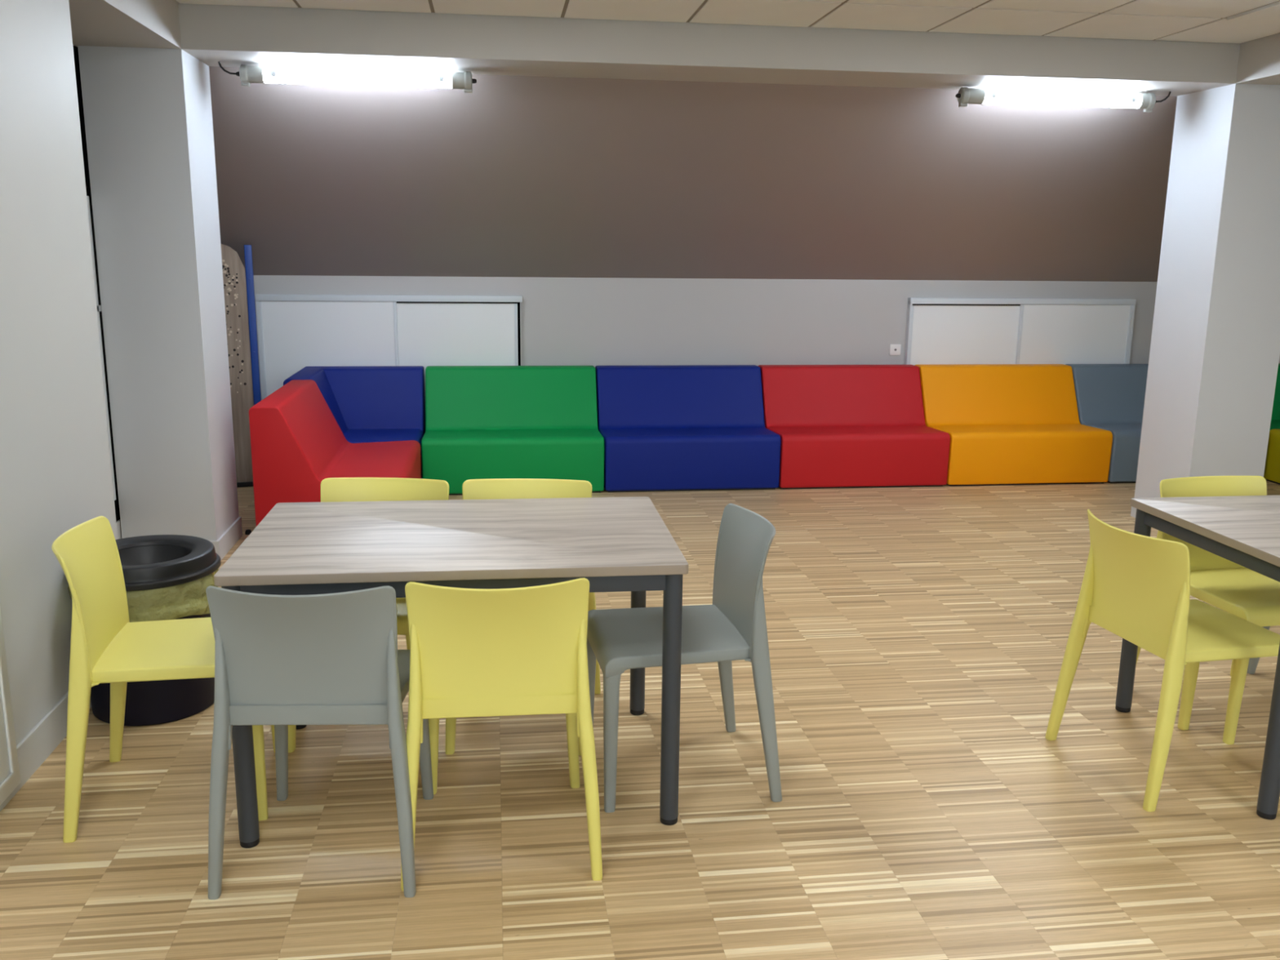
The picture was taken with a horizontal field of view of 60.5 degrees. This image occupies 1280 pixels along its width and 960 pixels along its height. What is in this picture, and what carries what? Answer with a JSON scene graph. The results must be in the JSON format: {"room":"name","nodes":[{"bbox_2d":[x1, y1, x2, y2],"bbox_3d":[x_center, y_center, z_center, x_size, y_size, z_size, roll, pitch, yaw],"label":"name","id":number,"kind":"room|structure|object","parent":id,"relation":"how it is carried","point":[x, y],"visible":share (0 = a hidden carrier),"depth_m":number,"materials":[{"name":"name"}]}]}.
{"room":"break room","nodes":[
{"label":"break room","id":0,"kind":"room"},
{"bbox_2d":[0,0,117,745],"bbox_3d":[-1.702,0.212,0.624,0.420,2.422,6.763,-1,12,-7],"label":"wall","id":1,"kind":"structure","parent":0,"point":[55,470],"depth_m":3.42,"materials":[{"name":"white paint"}]},
{"bbox_2d":[0,608,20,805],"bbox_3d":[-1.713,-0.025,2.535,0.026,2.000,0.830,-1,12,-7],"label":"panelled door","id":2,"kind":"structure","parent":1,"relation":"in","point":[10,779],"depth_m":3.05,"materials":[{"name":"white paint"}]},
{"bbox_2d":[0,691,91,811],"bbox_3d":[-1.500,1.331,0.890,0.012,0.127,6.763,-1,12,-7],"label":"baseboard","id":3,"kind":"structure","parent":1,"relation":"attached to","point":[42,740],"depth_m":3.34,"materials":[{"name":"white paint"}]},
{"bbox_2d":[72,44,119,521],"bbox_3d":[-2.505,-0.768,4.664,0.062,2.201,1.687,-1,12,-7],"label":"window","id":4,"kind":"structure","parent":1,"relation":"in","point":[75,48],"depth_m":5.15,"materials":[{"name":"black"}]},
{"bbox_2d":[115,519,122,538],"bbox_3d":[-2.519,0.416,4.915,0.060,0.221,1.687,-1,12,-7],"label":"trim","id":5,"kind":"structure","parent":1,"relation":"attached to","point":[118,522],"depth_m":5.39,"materials":[{"name":"white paint"}]},
{"bbox_2d":[68,0,181,48],"bbox_3d":[-1.779,-1.280,0.991,0.451,0.342,8.114,-1,12,-7],"label":"beam","id":6,"kind":"structure","parent":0,"point":[145,24],"depth_m":4.58,"materials":[{"name":"grey paint"}]},
{"bbox_2d":[0,479,1279,959],"bbox_3d":[1.810,1.018,3.103,9.557,0.120,10.525,-1,12,-7],"label":"floor","id":7,"kind":"structure","parent":0,"point":[917,637],"depth_m":3.10,"materials":[{"name":"brown wood"}]},
{"bbox_2d":[67,534,221,726],"bbox_3d":[-1.668,0.503,3.747,0.473,0.543,0.473,-1,12,-7],"label":"waste bin","id":8,"kind":"object","parent":7,"relation":"on","point":[166,576],"visible":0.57,"depth_m":3.61,"materials":[{"name":"black plastic"}]},
{"bbox_2d":[77,45,242,560],"bbox_3d":[-2.349,-0.820,5.448,0.469,2.422,0.511,-1,12,-7],"label":"pillar","id":9,"kind":"structure","parent":7,"relation":"on","point":[148,112],"depth_m":5.23,"materials":[{"name":"paint"}]},
{"bbox_2d":[72,2,1239,96],"bbox_3d":[1.544,-2.237,5.672,9.200,0.342,0.499,-1,12,-7],"label":"beam","id":10,"kind":"structure","parent":9,"relation":"on","point":[231,36],"depth_m":5.33,"materials":[{"name":"grey paint"}]},
{"bbox_2d":[217,62,476,93],"bbox_3d":[-1.433,-1.987,5.422,1.241,0.111,0.090,-1,12,-7],"label":"tube light","id":11,"kind":"object","parent":10,"relation":"attached to","point":[248,74],"visible":1,"depth_m":5.40,"materials":[{"name":"white plastic"}]},
{"bbox_2d":[262,66,452,88],"bbox_3d":[-1.388,-1.988,5.428,0.925,0.074,0.074,-1,12,-7],"label":"diffuser","id":12,"kind":"object","parent":11,"relation":"attached to","point":[440,79],"depth_m":5.40,"materials":[{"name":"white plastic"}]},
{"bbox_2d":[955,85,1171,112],"bbox_3d":[2.282,-2.048,5.906,1.221,0.111,0.090,-1,12,-7],"label":"tube light","id":13,"kind":"object","parent":10,"relation":"attached to","point":[966,95],"visible":1,"depth_m":5.87,"materials":[{"name":"white plastic"}]},
{"bbox_2d":[982,88,1142,108],"bbox_3d":[2.262,-2.048,5.903,0.910,0.074,0.074,-1,12,-7],"label":"diffuser","id":14,"kind":"object","parent":13,"relation":"attached to","point":[993,96],"depth_m":5.88,"materials":[{"name":"white plastic"}]},
{"bbox_2d":[51,515,275,843],"bbox_3d":[-1.327,0.520,3.115,0.527,0.780,0.501,-2,12,-12],"label":"dining chair","id":15,"kind":"object","parent":7,"relation":"on","point":[106,647],"visible":0.78,"depth_m":3.00,"materials":[{"name":"yellow plastic"}]},
{"bbox_2d":[220,243,261,487],"bbox_3d":[-2.760,-0.704,6.937,0.676,1.555,0.080,-5,13,-24],"label":"wooden screen","id":16,"kind":"object","parent":7,"relation":"on","point":[238,280],"visible":0.24,"depth_m":7.00,"materials":[{"name":"grey wood"}]},
{"bbox_2d":[244,528,251,534],"bbox_3d":[-2.141,0.283,6.003,0.034,0.026,0.034,-1,12,-7],"label":"door stop","id":17,"kind":"object","parent":7,"relation":"on","point":[248,531],"visible":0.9,"depth_m":5.99,"materials":[{"name":"black rubber"}]},
{"bbox_2d":[205,586,433,899],"bbox_3d":[-0.805,0.585,2.838,0.501,0.780,0.527,0,12,-2],"label":"dining chair","id":18,"kind":"object","parent":7,"relation":"on","point":[281,661],"visible":0.9,"depth_m":2.63,"materials":[{"name":"grey plastic"}]},
{"bbox_2d":[248,379,421,526],"bbox_3d":[-1.678,-0.132,6.245,0.775,0.747,1.165,-1,12,-7],"label":"bench","id":19,"kind":"object","parent":7,"relation":"on","point":[297,442],"visible":0.62,"depth_m":5.81,"materials":[{"name":"red leather"}]},
{"bbox_2d":[283,365,425,478],"bbox_3d":[-1.833,-0.334,7.190,0.802,0.747,0.767,-1,12,-7],"label":"bench","id":20,"kind":"object","parent":7,"relation":"on","point":[370,403],"visible":0.48,"depth_m":7.30,"materials":[{"name":"blue"}]},
{"bbox_2d":[288,477,448,752],"bbox_3d":[-0.876,0.421,3.604,0.501,0.780,0.527,1,12,2],"label":"dining chair","id":21,"kind":"object","parent":7,"relation":"on","point":[332,489],"visible":0.17,"depth_m":3.74,"materials":[{"name":"yellow plastic"}]},
{"bbox_2d":[254,293,522,399],"bbox_3d":[-1.694,-0.656,7.572,1.768,1.222,0.055,-1,12,-7],"label":"cabinet","id":22,"kind":"object","parent":7,"relation":"on","point":[295,332],"visible":0.54,"depth_m":7.47,"materials":[{"name":"white metal"}]},
{"bbox_2d":[213,496,688,848],"bbox_3d":[-0.518,0.514,3.259,1.195,0.750,0.803,-1,12,-7],"label":"dining table","id":23,"kind":"object","parent":7,"relation":"on","point":[615,544],"visible":0.83,"depth_m":2.97,"materials":[{"name":"grey wood"}]},
{"bbox_2d":[400,577,602,891],"bbox_3d":[-0.366,0.577,2.899,0.501,0.780,0.527,-1,12,-7],"label":"dining chair","id":24,"kind":"object","parent":7,"relation":"on","point":[474,652],"visible":0.95,"depth_m":2.69,"materials":[{"name":"yellow plastic"}]},
{"bbox_2d":[421,365,604,495],"bbox_3d":[-0.848,-0.350,7.314,1.150,0.747,0.775,-1,12,-7],"label":"bench","id":25,"kind":"object","parent":7,"relation":"on","point":[482,422],"visible":0.89,"depth_m":7.35,"materials":[{"name":"green leather"}]},
{"bbox_2d":[444,478,600,755],"bbox_3d":[-0.385,0.425,3.613,0.501,0.780,0.527,1,12,0],"label":"dining chair","id":26,"kind":"object","parent":7,"relation":"on","point":[495,488],"visible":0.16,"depth_m":3.76,"materials":[{"name":"yellow plastic"}]},
{"bbox_2d":[586,503,782,813],"bbox_3d":[0.119,0.502,3.276,0.527,0.780,0.501,-2,12,-11],"label":"dining chair","id":27,"kind":"object","parent":7,"relation":"on","point":[733,628],"visible":0.94,"depth_m":3.17,"materials":[{"name":"grey plastic"}]},
{"bbox_2d":[595,364,780,492],"bbox_3d":[0.302,-0.369,7.464,1.150,0.747,0.775,-1,12,-7],"label":"bench","id":28,"kind":"object","parent":7,"relation":"on","point":[663,428],"visible":0.98,"depth_m":7.45,"materials":[{"name":"blue"}]},
{"bbox_2d":[757,364,950,488],"bbox_3d":[1.452,-0.388,7.614,1.150,0.747,0.775,-1,12,-7],"label":"bench","id":29,"kind":"object","parent":7,"relation":"on","point":[837,426],"visible":0.95,"depth_m":7.59,"materials":[{"name":"red"}]},
{"bbox_2d":[914,364,1112,486],"bbox_3d":[2.602,-0.407,7.763,1.150,0.747,0.775,-1,12,-7],"label":"bench","id":30,"kind":"object","parent":7,"relation":"on","point":[1005,424],"visible":0.94,"depth_m":7.75,"materials":[{"name":"orange"}]},
{"bbox_2d":[903,297,1136,364],"bbox_3d":[2.796,-0.731,8.156,1.735,1.222,0.055,-1,12,-7],"label":"cabinet","id":31,"kind":"object","parent":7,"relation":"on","point":[940,331],"visible":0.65,"depth_m":8.07,"materials":[{"name":"white metal"}]},
{"bbox_2d":[1044,508,1279,811],"bbox_3d":[1.635,0.504,3.346,0.527,0.780,0.501,-2,12,-14],"label":"dining chair","id":32,"kind":"object","parent":7,"relation":"on","point":[1135,587],"visible":0.99,"depth_m":3.21,"materials":[{"name":"yellow plastic"}]},
{"bbox_2d":[1065,364,1269,483],"bbox_3d":[3.751,-0.426,7.913,1.150,0.747,0.775,-1,12,-7],"label":"bench","id":33,"kind":"object","parent":7,"relation":"on","point":[1111,397],"visible":0.39,"depth_m":7.96,"materials":[{"name":"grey leather"}]},
{"bbox_2d":[1115,494,1279,819],"bbox_3d":[2.322,0.500,3.470,1.260,0.750,0.803,-1,12,-7],"label":"dining table","id":34,"kind":"object","parent":7,"relation":"on","point":[1244,531],"visible":0.98,"depth_m":3.38,"materials":[{"name":"grey wood"}]},
{"bbox_2d":[1130,83,1279,517],"bbox_3d":[3.247,-0.913,6.177,0.472,2.422,0.511,-1,12,-7],"label":"pillar","id":35,"kind":"structure","parent":7,"relation":"on","point":[1215,353],"depth_m":6.00,"materials":[{"name":"paint"}]},
{"bbox_2d":[1136,475,1279,744],"bbox_3d":[2.070,0.416,3.782,0.501,0.780,0.527,-2,12,-13],"label":"dining chair","id":36,"kind":"object","parent":7,"relation":"on","point":[1242,592],"visible":0.36,"depth_m":3.77,"materials":[{"name":"yellow plastic"}]},
{"bbox_2d":[1246,626,1270,674],"bbox_3d":[2.590,0.397,3.900,0.501,0.780,0.527,-1,12,-7],"label":"dining chair","id":37,"kind":"object","parent":7,"relation":"on","point":[1253,662],"visible":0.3,"depth_m":4.16,"materials":[{"name":"grey plastic"}]},
{"bbox_2d":[1263,428,1279,484],"bbox_3d":[4.834,-0.258,7.182,0.775,0.747,1.100,-1,12,-7],"label":"bench","id":38,"kind":"object","parent":7,"relation":"on","point":[1272,468],"visible":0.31,"depth_m":7.62,"materials":[{"name":"yellow leather"}]},
{"bbox_2d":[1269,363,1279,431],"bbox_3d":[4.775,-0.450,8.080,0.880,0.747,0.707,-1,12,-7],"label":"bench","id":39,"kind":"object","parent":7,"relation":"on","point":[1275,419],"visible":0.02,"depth_m":8.13,"materials":[{"name":"green"}]},
{"bbox_2d":[208,66,1177,281],"bbox_3d":[1.387,-1.884,6.918,9.200,1.270,1.852,-1,12,-7],"label":"ceiling","id":40,"kind":"structure","parent":0,"point":[515,176],"depth_m":6.64,"materials":[{"name":"brown paint"}]},
{"bbox_2d":[175,0,1279,43],"bbox_3d":[1.009,-1.376,1.369,5.400,0.070,8.164,-1,12,-7],"label":"ceiling","id":41,"kind":"structure","parent":0,"point":[1223,21],"depth_m":4.98,"materials":[{"name":"beige tile"}]},
{"bbox_2d":[253,275,1279,395],"bbox_3d":[1.261,-0.796,8.027,9.200,1.382,0.120,-1,12,-7],"label":"wall","id":42,"kind":"structure","parent":0,"point":[594,322],"depth_m":7.79,"materials":[{"name":"grey paint"}]},
{"bbox_2d":[888,344,901,355],"bbox_3d":[1.860,-0.949,8.005,0.082,0.080,0.016,-1,12,-7],"label":"wall socket","id":43,"kind":"object","parent":42,"relation":"attached to","point":[895,349],"visible":1,"depth_m":8.00,"materials":[{"name":"white plastic"}]},
{"bbox_2d":[1235,32,1279,84],"bbox_3d":[3.820,-1.373,1.720,0.448,0.342,8.114,-1,12,-7],"label":"beam","id":44,"kind":"structure","parent":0,"point":[1259,60],"depth_m":5.50,"materials":[{"name":"grey paint"}]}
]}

